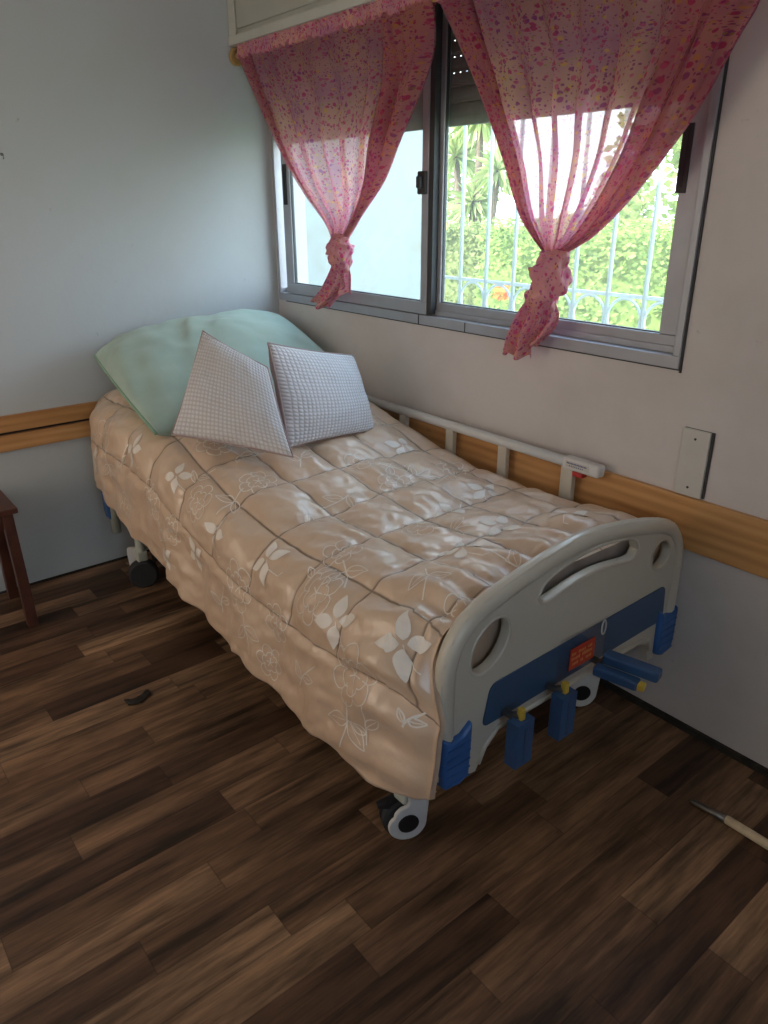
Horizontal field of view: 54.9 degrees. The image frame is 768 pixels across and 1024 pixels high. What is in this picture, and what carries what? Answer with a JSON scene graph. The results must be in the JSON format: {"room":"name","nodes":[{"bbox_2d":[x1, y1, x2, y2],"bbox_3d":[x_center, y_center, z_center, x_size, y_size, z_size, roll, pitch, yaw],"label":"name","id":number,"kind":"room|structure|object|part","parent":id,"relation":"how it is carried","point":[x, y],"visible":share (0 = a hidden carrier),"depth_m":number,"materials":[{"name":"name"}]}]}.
{"room":"care facility","nodes":[
{"label":"care facility","id":0,"kind":"room"},
{"bbox_2d":[0,0,279,591],"bbox_3d":[-1.954,-0.758,2.501,3.620,2.550,0.120,-18,28,-35],"label":"wall","id":1,"kind":"structure","parent":0,"point":[136,190],"depth_m":3.01,"materials":[{"name":"paint"}]},
{"bbox_2d":[0,401,97,452],"bbox_3d":[-1.869,-0.203,2.709,3.479,0.143,0.020,-18,28,-35],"label":"trim","id":2,"kind":"structure","parent":1,"relation":"attached to","point":[63,423],"depth_m":3.05,"materials":[{"name":"brown wood"}]},
{"bbox_2d":[0,549,149,593],"bbox_3d":[-1.874,0.421,2.973,3.470,0.010,0.008,-18,28,-35],"label":"baseboard","id":3,"kind":"structure","parent":1,"relation":"attached to","point":[148,550],"depth_m":3.33,"materials":[{"name":"brown wood"}]},
{"bbox_2d":[0,551,767,1023],"bbox_3d":[-0.576,1.057,1.525,3.500,0.050,4.100,-18,28,-35],"label":"floor","id":4,"kind":"structure","parent":0,"point":[189,852],"depth_m":1.86,"materials":[{"name":"wood"}]},
{"bbox_2d":[0,490,38,627],"bbox_3d":[-1.582,0.211,2.857,0.338,0.485,0.322,-18,28,-35],"label":"stool","id":5,"kind":"object","parent":4,"relation":"on","point":[12,563],"visible":1,"depth_m":2.86,"materials":[{"name":"red wood"}]},
{"bbox_3d":[-1.584,-0.010,2.785,0.315,0.022,0.285,-18,28,-35],"label":"seat","id":6,"kind":"part","parent":5,"relation":"part of","materials":[{"name":"red wood"}]},
{"bbox_3d":[-1.562,0.149,3.033,0.038,0.463,0.058,-18,28,-35],"label":"leg","id":7,"kind":"part","parent":5,"relation":"part of","materials":[{"name":"red wood"}]},
{"bbox_2d":[124,689,150,704],"bbox_3d":[-0.824,0.621,2.481,0.085,0.012,0.057,-18,28,-35],"label":"scrap","id":8,"kind":"object","parent":4,"relation":"on","point":[146,693],"visible":1,"depth_m":2.47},
{"bbox_2d":[101,395,682,838],"bbox_3d":[-0.140,0.125,2.657,1.016,0.788,2.355,-18,28,-35],"label":"hospital bed","id":9,"kind":"object","parent":4,"relation":"on","point":[557,644],"visible":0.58,"depth_m":1.88,"materials":[{"name":"plastic"}]},
{"bbox_3d":[-1.189,-0.034,3.243,0.040,0.265,0.039,-18,28,-35],"label":"head post","id":10,"kind":"part","parent":9,"relation":"part of","materials":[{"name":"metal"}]},
{"bbox_3d":[-1.041,0.128,3.147,0.044,0.170,0.044,-18,28,-35],"label":"stem","id":11,"kind":"part","parent":9,"relation":"part of","materials":[{"name":"metal"}]},
{"bbox_2d":[94,309,323,435],"bbox_3d":[-0.639,-0.590,3.027,0.988,0.370,0.726,-18,28,-35],"label":"pillow","id":12,"kind":"object","parent":9,"relation":"on","point":[151,366],"visible":0.48,"depth_m":2.86,"materials":[{"name":"green fabric"}]},
{"bbox_2d":[89,389,660,799],"bbox_3d":[-0.210,-0.016,2.585,1.020,0.626,2.096,-18,28,-35],"label":"comforter","id":13,"kind":"object","parent":9,"relation":"on","point":[338,572],"visible":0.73,"depth_m":2.10,"materials":[{"name":"beige fabric"}]},
{"bbox_2d":[171,330,293,457],"bbox_3d":[-0.482,-0.405,2.505,0.421,0.362,0.277,4,23,10],"label":"cushion","id":14,"kind":"object","parent":13,"relation":"on","point":[229,398],"visible":1,"depth_m":2.44,"materials":[{"name":"fabric"}]},
{"bbox_2d":[267,342,373,447],"bbox_3d":[-0.223,-0.453,2.688,0.486,0.336,0.278,-18,28,-35],"label":"cushion","id":15,"kind":"object","parent":13,"relation":"on","point":[320,395],"visible":0.98,"depth_m":2.62,"materials":[{"name":"fabric"}]},
{"bbox_3d":[0.054,0.658,1.875,0.044,0.170,0.044,-18,28,-35],"label":"stem","id":16,"kind":"part","parent":9,"relation":"part of","materials":[{"name":"metal"}]},
{"bbox_3d":[0.082,-0.207,3.038,0.022,0.405,0.040,-18,28,-35],"label":"rail post","id":17,"kind":"part","parent":9,"relation":"part of","materials":[{"name":"beige plastic"}]},
{"bbox_3d":[0.252,-0.127,2.844,0.022,0.405,0.040,-18,28,-35],"label":"rail post","id":18,"kind":"part","parent":9,"relation":"part of","materials":[{"name":"beige plastic"}]},
{"bbox_3d":[0.226,-0.335,2.790,0.035,0.034,1.260,-18,28,-35],"label":"rail","id":19,"kind":"part","parent":9,"relation":"part of","materials":[{"name":"white plastic"}]},
{"bbox_3d":[0.419,-0.047,2.654,0.022,0.405,0.040,-18,28,-35],"label":"rail post","id":20,"kind":"part","parent":9,"relation":"part of","materials":[{"name":"beige plastic"}]},
{"bbox_3d":[0.493,0.296,1.921,0.969,0.536,0.047,-18,28,-35],"label":"footboard","id":21,"kind":"part","parent":9,"relation":"part of","materials":[{"name":"beige plastic"}]},
{"bbox_3d":[0.595,0.036,2.453,0.022,0.405,0.048,-18,28,-35],"label":"rail post","id":22,"kind":"part","parent":9,"relation":"part of","materials":[{"name":"beige plastic"}]},
{"bbox_3d":[0.530,0.362,1.959,0.760,0.127,0.004,-18,28,-35],"label":"blue panel","id":23,"kind":"part","parent":9,"relation":"part of","materials":[{"name":"blue plastic"}]},
{"bbox_3d":[0.629,-0.143,2.330,0.038,0.041,0.140,-18,28,-35],"label":"rail","id":24,"kind":"part","parent":9,"relation":"part of","materials":[{"name":"white plastic"}]},
{"bbox_2d":[690,799,767,849],"bbox_3d":[1.018,0.870,1.860,0.030,0.026,0.528,-18,28,-35],"label":"tool","id":25,"kind":"object","parent":4,"relation":"on","point":[731,822],"visible":1,"depth_m":1.95,"materials":[{"name":"wood"}]},
{"bbox_3d":[1.048,0.883,1.827,0.024,0.024,0.435,-18,29,-36],"label":"handle","id":26,"kind":"part","parent":25,"relation":"part of","materials":[{"name":"beige wood"}]},
{"bbox_2d":[269,0,767,767],"bbox_3d":[0.843,-0.592,2.080,0.160,2.550,4.340,-18,28,-35],"label":"wall","id":27,"kind":"structure","parent":0,"point":[628,418],"depth_m":2.17,"materials":[{"name":"paint"}]},
{"bbox_2d":[227,0,374,46],"bbox_3d":[0.143,-1.802,2.216,0.173,0.415,2.299,-18,28,-35],"label":"box","id":28,"kind":"object","parent":27,"relation":"attached to","point":[248,20],"visible":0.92,"depth_m":2.81,"materials":[{"name":"white wood"}]},
{"bbox_3d":[0.087,-1.804,2.163,0.010,0.354,2.174,-18,28,-35],"label":"panel","id":29,"kind":"part","parent":28,"relation":"part of","materials":[{"name":"white wood"}]},
{"bbox_2d":[229,0,436,65],"bbox_3d":[0.146,-1.567,2.286,0.165,0.071,2.341,-18,28,-35],"label":"curtain rod","id":30,"kind":"object","parent":28,"relation":"attached to","point":[233,59],"visible":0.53,"depth_m":3.07,"materials":[{"name":"metal"}]},
{"bbox_2d":[237,0,436,308],"bbox_3d":[-0.191,-1.294,2.845,0.130,1.033,1.192,-18,28,-35],"label":"curtain","id":31,"kind":"object","parent":30,"relation":"hanging from","point":[337,94],"visible":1,"depth_m":2.70,"materials":[{"name":"pink fabric"}]},
{"bbox_2d":[436,0,759,359],"bbox_3d":[0.513,-0.937,2.047,0.131,1.077,1.003,-18,28,-35],"label":"curtain","id":32,"kind":"object","parent":30,"relation":"hanging from","point":[583,101],"visible":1,"depth_m":1.96,"materials":[{"name":"pink fabric"}]},
{"bbox_2d":[270,2,729,372],"bbox_3d":[0.180,-1.214,2.604,0.109,1.104,2.097,-18,28,-35],"label":"window","id":33,"kind":"structure","parent":27,"relation":"in","point":[665,347],"depth_m":2.49,"materials":[{"name":"metal"}]},
{"bbox_3d":[-0.441,-1.453,3.283,0.004,0.165,0.028,-18,28,-35],"label":"pull handle","id":34,"kind":"part","parent":33,"relation":"part of","materials":[{"name":"black plastic"}]},
{"bbox_3d":[-0.141,-1.368,2.941,0.024,1.035,0.973,-18,28,-35],"label":"sash","id":35,"kind":"part","parent":33,"relation":"part of","materials":[{"name":"metal"}]},
{"bbox_2d":[405,90,422,131],"bbox_3d":[0.118,-1.463,2.705,0.020,0.127,0.095,-18,28,-35],"label":"roller shutter","id":36,"kind":"object","parent":33,"relation":"attached to","point":[415,123],"depth_m":2.70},
{"bbox_2d":[449,31,489,126],"bbox_3d":[0.296,-1.451,2.470,0.020,0.285,0.193,-18,28,-35],"label":"roller shutter","id":37,"kind":"object","parent":33,"relation":"attached to","point":[467,107],"depth_m":2.50,"materials":[{"name":"grey plastic"}]},
{"bbox_3d":[0.497,-1.084,2.260,0.024,1.035,1.053,-18,28,-35],"label":"sash","id":38,"kind":"part","parent":33,"relation":"part of","materials":[{"name":"metal"}]},
{"bbox_3d":[0.782,-0.919,1.923,0.004,0.165,0.030,-18,28,-35],"label":"pull handle","id":39,"kind":"part","parent":33,"relation":"part of","materials":[{"name":"black plastic"}]},
{"bbox_2d":[381,408,767,578],"bbox_3d":[0.781,-0.015,2.253,0.020,0.157,4.079,-18,28,-35],"label":"trim","id":40,"kind":"structure","parent":27,"relation":"attached to","point":[737,539],"depth_m":2.21,"materials":[{"name":"brown wood"}]},
{"bbox_2d":[599,678,767,777],"bbox_3d":[0.777,0.597,2.519,0.020,0.018,4.100,-18,28,-35],"label":"baseboard","id":41,"kind":"structure","parent":27,"relation":"attached to","point":[697,734],"depth_m":2.31,"materials":[{"name":"black wood"}]},
{"bbox_2d":[674,426,715,498],"bbox_3d":[0.872,-0.137,2.083,0.015,0.194,0.089,-18,28,-35],"label":"cover plate","id":42,"kind":"object","parent":27,"relation":"attached to","point":[696,449],"visible":1,"depth_m":2.08,"materials":[{"name":"white plastic"}]},
{"label":"outside","id":43,"kind":"structure","parent":0,"visible":0},
{"bbox_3d":[6.854,-3.253,11.880,21.840,0.060,28.000,-18,28,-35],"label":"ground","id":44,"kind":"structure","parent":43,"visible":0},
{"bbox_2d":[305,130,422,299],"bbox_3d":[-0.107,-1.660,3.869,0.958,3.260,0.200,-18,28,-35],"label":"window pane","id":45,"kind":"structure","parent":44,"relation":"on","point":[386,256],"depth_m":3.89,"materials":[{"name":"glass"}]},
{"bbox_2d":[447,127,507,237],"bbox_3d":[1.025,-6.545,15.609,3.077,3.515,3.607,-4,23,-8],"label":"tree","id":46,"kind":"object","parent":44,"relation":"on","point":[450,184],"visible":0.02,"depth_m":14.65,"materials":[{"name":"green plant"}]},
{"bbox_2d":[447,123,513,238],"bbox_3d":[1.384,-4.885,11.434,1.278,3.374,1.866,-18,28,-35],"label":"palm","id":47,"kind":"object","parent":44,"relation":"on","point":[476,197],"visible":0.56,"depth_m":11.18,"materials":[{"name":"green plant"}]},
{"bbox_2d":[492,285,509,308],"bbox_3d":[1.191,-1.941,7.641,0.129,0.846,0.236,-18,28,-35],"label":"flower","id":48,"kind":"object","parent":44,"relation":"on","point":[498,291],"visible":0.69,"depth_m":7.50,"materials":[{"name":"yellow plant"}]},
{"bbox_2d":[444,220,624,304],"bbox_3d":[0.926,-3.414,10.522,0.646,1.404,5.467,-18,28,-35],"label":"hedge","id":49,"kind":"object","parent":44,"relation":"on","point":[472,248],"visible":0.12,"depth_m":9.97,"materials":[{"name":"green plant"}]},
{"bbox_2d":[473,216,674,330],"bbox_3d":[3.087,-1.818,6.563,1.237,1.501,5.320,-18,28,-35],"label":"hedge","id":50,"kind":"object","parent":44,"relation":"on","point":[632,246],"visible":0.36,"depth_m":6.96,"materials":[{"name":"green plant"}]},
{"bbox_2d":[610,181,653,229],"bbox_3d":[4.505,-5.769,14.860,2.001,2.332,1.801,-18,28,-35],"label":"tree","id":51,"kind":"object","parent":44,"relation":"on","point":[648,211],"visible":0.03,"depth_m":14.41,"materials":[{"name":"green plant"}]},
{"bbox_2d":[610,134,682,231],"bbox_3d":[4.814,-4.899,10.278,3.447,4.260,3.723,-18,28,-35],"label":"tree","id":52,"kind":"object","parent":44,"relation":"on","point":[635,207],"visible":0.04,"depth_m":10.42,"materials":[{"name":"green plant"}]},
{"bbox_3d":[1.395,-0.143,3.344,0.160,0.860,3.350,-18,28,-35],"label":"wall","id":53,"kind":"structure","parent":0,"visible":0},
{"bbox_2d":[445,125,530,310],"bbox_3d":[0.555,-1.537,3.879,0.021,0.895,0.628,-18,28,-35],"label":"fence","id":54,"kind":"object","parent":53,"relation":"in","point":[484,292],"depth_m":3.91,"materials":[{"name":"white metal"}]},
{"bbox_2d":[563,157,665,328],"bbox_3d":[1.057,-1.208,3.344,0.021,0.698,0.541,-18,28,-35],"label":"fence","id":55,"kind":"object","parent":53,"relation":"in","point":[643,312],"depth_m":3.35,"materials":[{"name":"white metal"}]},
{"bbox_3d":[1.361,-0.864,3.083,0.012,0.016,3.250,-18,28,-35],"label":"rail","id":56,"kind":"part","parent":55,"relation":"part of","materials":[{"name":"white metal"}]}
]}

